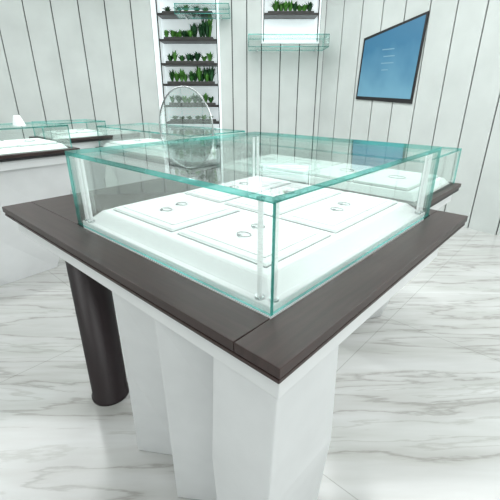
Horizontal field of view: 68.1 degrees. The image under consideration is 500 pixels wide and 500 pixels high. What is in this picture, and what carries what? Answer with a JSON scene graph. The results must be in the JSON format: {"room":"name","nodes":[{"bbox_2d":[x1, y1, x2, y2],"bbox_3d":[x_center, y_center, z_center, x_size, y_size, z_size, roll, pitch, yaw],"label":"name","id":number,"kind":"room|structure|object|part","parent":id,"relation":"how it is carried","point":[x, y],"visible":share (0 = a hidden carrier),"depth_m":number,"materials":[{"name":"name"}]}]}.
{"room":"shop","nodes":[
{"label":"shop","id":0,"kind":"room"},
{"bbox_2d":[0,0,166,187],"bbox_3d":[-3.004,-2.145,4.673,3.698,3.000,0.080,-5,23,-12],"label":"wall","id":1,"kind":"structure","parent":0,"point":[60,59],"depth_m":4.74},
{"bbox_2d":[150,0,165,140],"bbox_3d":[-1.218,-2.271,4.975,0.053,3.000,0.032,0,23,0],"label":"trim","id":2,"kind":"structure","parent":1,"relation":"attached to","point":[152,2],"depth_m":4.88,"materials":[{"name":"white paint"}]},
{"bbox_2d":[166,0,318,158],"bbox_3d":[-0.145,-2.299,5.043,2.090,3.000,0.080,0,23,0],"label":"wall","id":3,"kind":"structure","parent":0,"point":[288,78],"depth_m":5.04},
{"bbox_2d":[155,0,219,128],"bbox_3d":[-0.807,-2.740,4.957,0.805,2.120,0.300,0,23,0],"label":"shelf unit","id":4,"kind":"object","parent":3,"relation":"on","point":[188,49],"visible":0.93,"depth_m":5.05,"materials":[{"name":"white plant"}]},
{"bbox_3d":[-1.184,-2.702,4.840,0.012,2.100,0.024,0,23,0],"label":"niche frame","id":5,"kind":"part","parent":4,"relation":"part of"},
{"bbox_3d":[-0.807,-3.046,4.818,0.739,0.028,0.280,0,23,0],"label":"shelf","id":6,"kind":"part","parent":4,"relation":"part of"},
{"bbox_3d":[-0.807,-3.061,4.779,0.645,0.030,0.100,0,23,0],"label":"planter","id":7,"kind":"part","parent":4,"relation":"part of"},
{"bbox_3d":[-0.807,-2.779,4.930,0.739,0.028,0.280,0,23,0],"label":"shelf","id":8,"kind":"part","parent":4,"relation":"part of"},
{"bbox_3d":[-0.807,-2.520,5.038,0.739,0.028,0.280,0,23,0],"label":"shelf","id":9,"kind":"part","parent":4,"relation":"part of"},
{"bbox_3d":[-0.807,-2.794,4.891,0.645,0.030,0.100,0,23,0],"label":"planter","id":10,"kind":"part","parent":4,"relation":"part of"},
{"bbox_3d":[-0.807,-2.535,4.999,0.645,0.030,0.100,0,23,0],"label":"planter","id":11,"kind":"part","parent":4,"relation":"part of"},
{"bbox_3d":[-0.807,-2.290,5.134,0.739,0.028,0.280,0,23,0],"label":"shelf","id":12,"kind":"part","parent":4,"relation":"part of","materials":[{"name":"black wood"}]},
{"bbox_3d":[-0.807,-2.305,5.095,0.645,0.030,0.100,0,23,0],"label":"planter","id":13,"kind":"part","parent":4,"relation":"part of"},
{"bbox_3d":[-0.807,-2.041,5.238,0.739,0.028,0.280,0,23,0],"label":"shelf","id":14,"kind":"part","parent":4,"relation":"part of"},
{"bbox_3d":[-0.807,-1.838,5.323,0.739,0.028,0.280,0,23,0],"label":"shelf","id":15,"kind":"part","parent":4,"relation":"part of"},
{"bbox_3d":[-0.807,-2.056,5.199,0.645,0.030,0.100,0,23,0],"label":"planter","id":16,"kind":"part","parent":4,"relation":"part of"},
{"bbox_3d":[-0.807,-1.853,5.284,0.645,0.030,0.100,0,23,0],"label":"planter","id":17,"kind":"part","parent":4,"relation":"part of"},
{"bbox_3d":[-0.807,-1.775,5.371,0.805,0.020,0.280,0,23,0],"label":"niche sill","id":18,"kind":"part","parent":4,"relation":"part of","materials":[{"name":"white"}]},
{"bbox_3d":[-0.431,-2.702,4.840,0.012,2.100,0.024,0,23,0],"label":"niche frame","id":19,"kind":"part","parent":4,"relation":"part of","materials":[{"name":"white wood"}]},
{"bbox_2d":[174,3,229,19],"bbox_3d":[-0.575,-2.926,4.548,0.650,0.122,0.350,0,23,0],"label":"wall shelf","id":20,"kind":"object","parent":3,"relation":"attached to","point":[186,17],"visible":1,"depth_m":4.51,"materials":[{"name":"glass"}]},
{"bbox_3d":[-0.575,-2.973,4.516,0.650,0.010,0.328,0,23,0],"label":"glass","id":21,"kind":"part","parent":20,"relation":"part of","materials":[{"name":"glass"}]},
{"bbox_3d":[-0.575,-2.880,4.555,0.650,0.008,0.328,0,23,0],"label":"glass","id":22,"kind":"part","parent":20,"relation":"part of","materials":[{"name":"clear glass"}]},
{"bbox_2d":[216,0,222,147],"bbox_3d":[-0.409,-2.276,4.987,0.028,3.000,0.038,0,23,0],"label":"trim","id":23,"kind":"structure","parent":3,"relation":"attached to","point":[217,1],"depth_m":4.92,"materials":[{"name":"white paint"}]},
{"bbox_2d":[248,34,329,51],"bbox_3d":[0.465,-2.588,4.635,0.970,0.152,0.450,0,23,0],"label":"wall shelf","id":24,"kind":"object","parent":3,"relation":"attached to","point":[322,46],"visible":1,"depth_m":4.45,"materials":[{"name":"glass"}]},
{"bbox_3d":[0.465,-2.529,4.648,0.970,0.008,0.428,0,23,0],"label":"glass","id":25,"kind":"part","parent":24,"relation":"part of","materials":[{"name":"clear glass"}]},
{"bbox_3d":[0.465,-2.650,4.598,0.970,0.010,0.428,0,23,0],"label":"glass","id":26,"kind":"part","parent":24,"relation":"part of","materials":[{"name":"clear glass"}]},
{"bbox_2d":[261,0,321,43],"bbox_3d":[0.525,-3.234,4.750,0.750,1.050,0.300,0,23,0],"label":"shelf unit","id":27,"kind":"object","parent":3,"relation":"on","point":[278,16],"visible":0.98,"depth_m":4.90,"materials":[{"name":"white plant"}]},
{"bbox_3d":[0.176,-3.196,4.634,0.012,1.030,0.024,0,23,0],"label":"niche frame","id":28,"kind":"part","parent":27,"relation":"part of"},
{"bbox_3d":[0.525,-2.762,4.958,0.750,0.020,0.280,0,23,0],"label":"niche sill","id":29,"kind":"part","parent":27,"relation":"part of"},
{"bbox_3d":[0.525,-3.046,4.818,0.684,0.028,0.280,0,23,0],"label":"shelf","id":30,"kind":"part","parent":27,"relation":"part of","materials":[{"name":"brown wood"}]},
{"bbox_3d":[0.525,-3.061,4.779,0.590,0.030,0.100,0,23,0],"label":"planter","id":31,"kind":"part","parent":27,"relation":"part of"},
{"bbox_3d":[0.874,-3.196,4.634,0.012,1.030,0.024,0,23,0],"label":"niche frame","id":32,"kind":"part","parent":27,"relation":"part of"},
{"bbox_2d":[0,227,499,499],"bbox_3d":[0.000,0.570,2.135,10.000,0.050,9.500,0,23,0],"label":"floor","id":33,"kind":"structure","parent":0,"point":[416,409],"depth_m":1.72,"materials":[{"name":"stone"}]},
{"bbox_2d":[0,122,79,285],"bbox_3d":[-1.970,-0.318,2.742,0.600,1.120,1.300,19,30,38],"label":"display table","id":34,"kind":"object","parent":33,"relation":"on","point":[32,169],"depth_m":2.76,"materials":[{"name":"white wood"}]},
{"bbox_2d":[13,115,25,125],"bbox_3d":[-1.697,-0.950,2.710,0.099,0.070,0.060,19,30,38],"label":"display stand","id":35,"kind":"object","parent":34,"relation":"on","point":[17,120],"visible":1,"depth_m":2.70,"materials":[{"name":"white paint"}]},
{"bbox_2d":[0,143,67,154],"bbox_3d":[-1.970,-0.694,2.585,0.478,0.035,1.178,19,30,38],"label":"tray","id":36,"kind":"object","parent":34,"relation":"on","point":[5,148],"depth_m":2.67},
{"bbox_3d":[-1.970,-0.830,2.528,0.520,0.010,1.220,19,30,38],"label":"glass","id":37,"kind":"part","parent":34,"relation":"part of","materials":[{"name":"clear glass"}]},
{"bbox_2d":[29,119,112,193],"bbox_3d":[-1.784,-0.766,3.853,0.500,1.090,0.620,19,30,38],"label":"display table","id":38,"kind":"object","parent":33,"relation":"on","point":[80,138],"depth_m":3.68,"materials":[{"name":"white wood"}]},
{"bbox_3d":[-1.784,-1.264,3.644,0.420,0.010,0.540,19,30,38],"label":"glass","id":39,"kind":"part","parent":38,"relation":"part of","materials":[{"name":"clear glass"}]},
{"bbox_2d":[38,131,102,138],"bbox_3d":[-1.784,-1.156,3.690,0.378,0.035,0.498,19,30,38],"label":"tray","id":40,"kind":"object","parent":38,"relation":"on","point":[54,134],"depth_m":3.56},
{"bbox_2d":[95,123,249,184],"bbox_3d":[-0.772,-0.625,3.568,1.500,1.050,0.650,19,30,38],"label":"display table","id":41,"kind":"object","parent":33,"relation":"on","point":[156,158],"depth_m":3.18,"materials":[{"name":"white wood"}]},
{"bbox_3d":[-0.772,-1.105,3.368,1.440,0.010,0.590,19,30,38],"label":"glass","id":42,"kind":"part","parent":41,"relation":"part of","materials":[{"name":"glass"}]},
{"bbox_2d":[103,143,240,162],"bbox_3d":[-0.772,-0.941,3.436,1.398,0.035,0.548,19,30,38],"label":"tray","id":43,"kind":"object","parent":41,"relation":"on","point":[181,152],"depth_m":3.13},
{"bbox_2d":[2,132,467,499],"bbox_3d":[-0.085,0.198,1.438,1.287,1.175,1.025,19,30,38],"label":"display table","id":44,"kind":"object","parent":33,"relation":"on","point":[235,296],"visible":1,"depth_m":0.92,"materials":[{"name":"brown wood"}]},
{"bbox_3d":[-0.511,-0.186,1.126,0.010,0.200,0.011,19,30,38],"label":"rod","id":45,"kind":"part","parent":44,"relation":"part of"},
{"bbox_3d":[-0.490,-0.178,1.108,0.011,0.200,0.011,19,30,38],"label":"rod","id":46,"kind":"part","parent":44,"relation":"part of","materials":[{"name":"silver metal"}]},
{"bbox_3d":[-0.671,0.293,1.621,0.172,0.858,0.172,19,30,38],"label":"column leg","id":47,"kind":"part","parent":44,"relation":"part of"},
{"bbox_3d":[-0.256,-0.299,1.410,0.007,0.213,0.826,19,30,38],"label":"glass","id":48,"kind":"part","parent":44,"relation":"part of","materials":[{"name":"clear glass"}]},
{"bbox_3d":[-0.249,-0.079,0.885,0.785,0.213,0.007,19,30,38],"label":"glass","id":49,"kind":"part","parent":44,"relation":"part of","materials":[{"name":"clear glass"}]},
{"bbox_2d":[159,86,213,182],"bbox_3d":[-0.295,-0.524,1.689,0.357,0.413,0.110,17,28,35],"label":"vanity mirror","id":50,"kind":"object","parent":44,"relation":"on","point":[171,90],"visible":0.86,"depth_m":1.68,"materials":[{"name":"metal"}]},
{"bbox_3d":[0.031,-0.301,1.125,0.785,0.012,0.840,19,30,38],"label":"glass","id":51,"kind":"part","parent":44,"relation":"part of","materials":[{"name":"clear glass"}]},
{"bbox_2d":[83,182,424,318],"bbox_3d":[0.031,-0.111,1.205,1.116,0.064,1.120,0,23,0],"label":"tray","id":52,"kind":"object","parent":44,"relation":"on","point":[187,258],"depth_m":0.92,"materials":[{"name":"white leather"}]},
{"bbox_3d":[0.017,-0.401,1.641,0.010,0.200,0.011,19,30,38],"label":"rod","id":53,"kind":"part","parent":44,"relation":"part of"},
{"bbox_3d":[0.034,-0.409,1.659,0.010,0.200,0.011,19,30,38],"label":"rod","id":54,"kind":"part","parent":44,"relation":"part of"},
{"bbox_3d":[0.019,0.001,0.680,0.010,0.200,0.011,19,30,38],"label":"rod","id":55,"kind":"part","parent":44,"relation":"part of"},
{"bbox_3d":[0.046,0.004,0.672,0.010,0.200,0.011,19,30,38],"label":"rod","id":56,"kind":"part","parent":44,"relation":"part of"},
{"bbox_3d":[0.312,-0.316,1.452,0.785,0.213,0.007,19,30,38],"label":"glass","id":57,"kind":"part","parent":44,"relation":"part of","materials":[{"name":"glass"}]},
{"bbox_3d":[0.319,-0.097,0.926,0.007,0.213,0.826,19,30,38],"label":"glass","id":58,"kind":"part","parent":44,"relation":"part of","materials":[{"name":"glass"}]},
{"bbox_3d":[0.554,-0.212,1.188,0.010,0.200,0.011,19,30,38],"label":"rod","id":59,"kind":"part","parent":44,"relation":"part of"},
{"bbox_3d":[0.573,-0.220,1.207,0.010,0.200,0.011,19,30,38],"label":"rod","id":60,"kind":"part","parent":44,"relation":"part of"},
{"bbox_2d":[211,133,461,318],"bbox_3d":[0.479,-0.184,2.514,1.450,1.050,0.650,19,30,38],"label":"display table","id":61,"kind":"object","parent":33,"relation":"on","point":[392,184],"depth_m":2.15,"materials":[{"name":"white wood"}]},
{"bbox_3d":[-0.032,-0.752,2.782,0.006,0.190,0.578,19,30,38],"label":"glass","id":62,"kind":"part","parent":61,"relation":"part of","materials":[{"name":"clear glass"}]},
{"bbox_2d":[222,162,448,201],"bbox_3d":[0.479,-0.500,2.382,1.348,0.035,0.548,19,30,38],"label":"tray","id":63,"kind":"object","parent":61,"relation":"on","point":[394,184],"depth_m":2.15,"materials":[{"name":"white"}]},
{"bbox_3d":[0.479,-0.664,2.313,1.390,0.010,0.590,19,30,38],"label":"glass","id":64,"kind":"part","parent":61,"relation":"part of","materials":[{"name":"glass"}]},
{"bbox_3d":[0.991,-0.392,1.921,0.006,0.190,0.578,19,30,38],"label":"glass","id":65,"kind":"part","parent":61,"relation":"part of","materials":[{"name":"glass"}]},
{"bbox_2d":[311,0,326,158],"bbox_3d":[0.935,-2.299,5.043,0.070,3.000,0.080,0,23,0],"label":"wall","id":66,"kind":"structure","parent":0,"point":[324,2],"depth_m":4.99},
{"bbox_2d":[317,0,499,235],"bbox_3d":[2.816,-1.423,2.949,0.080,3.000,5.789,-17,28,-35],"label":"wall","id":67,"kind":"structure","parent":0,"point":[456,101],"depth_m":3.95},
{"bbox_2d":[356,11,428,103],"bbox_3d":[1.579,-2.149,4.224,0.018,0.885,0.786,-17,28,-35],"label":"television","id":68,"kind":"object","parent":67,"relation":"attached to","point":[390,59],"visible":1,"depth_m":4.18,"materials":[{"name":"blue glass"}]}
]}

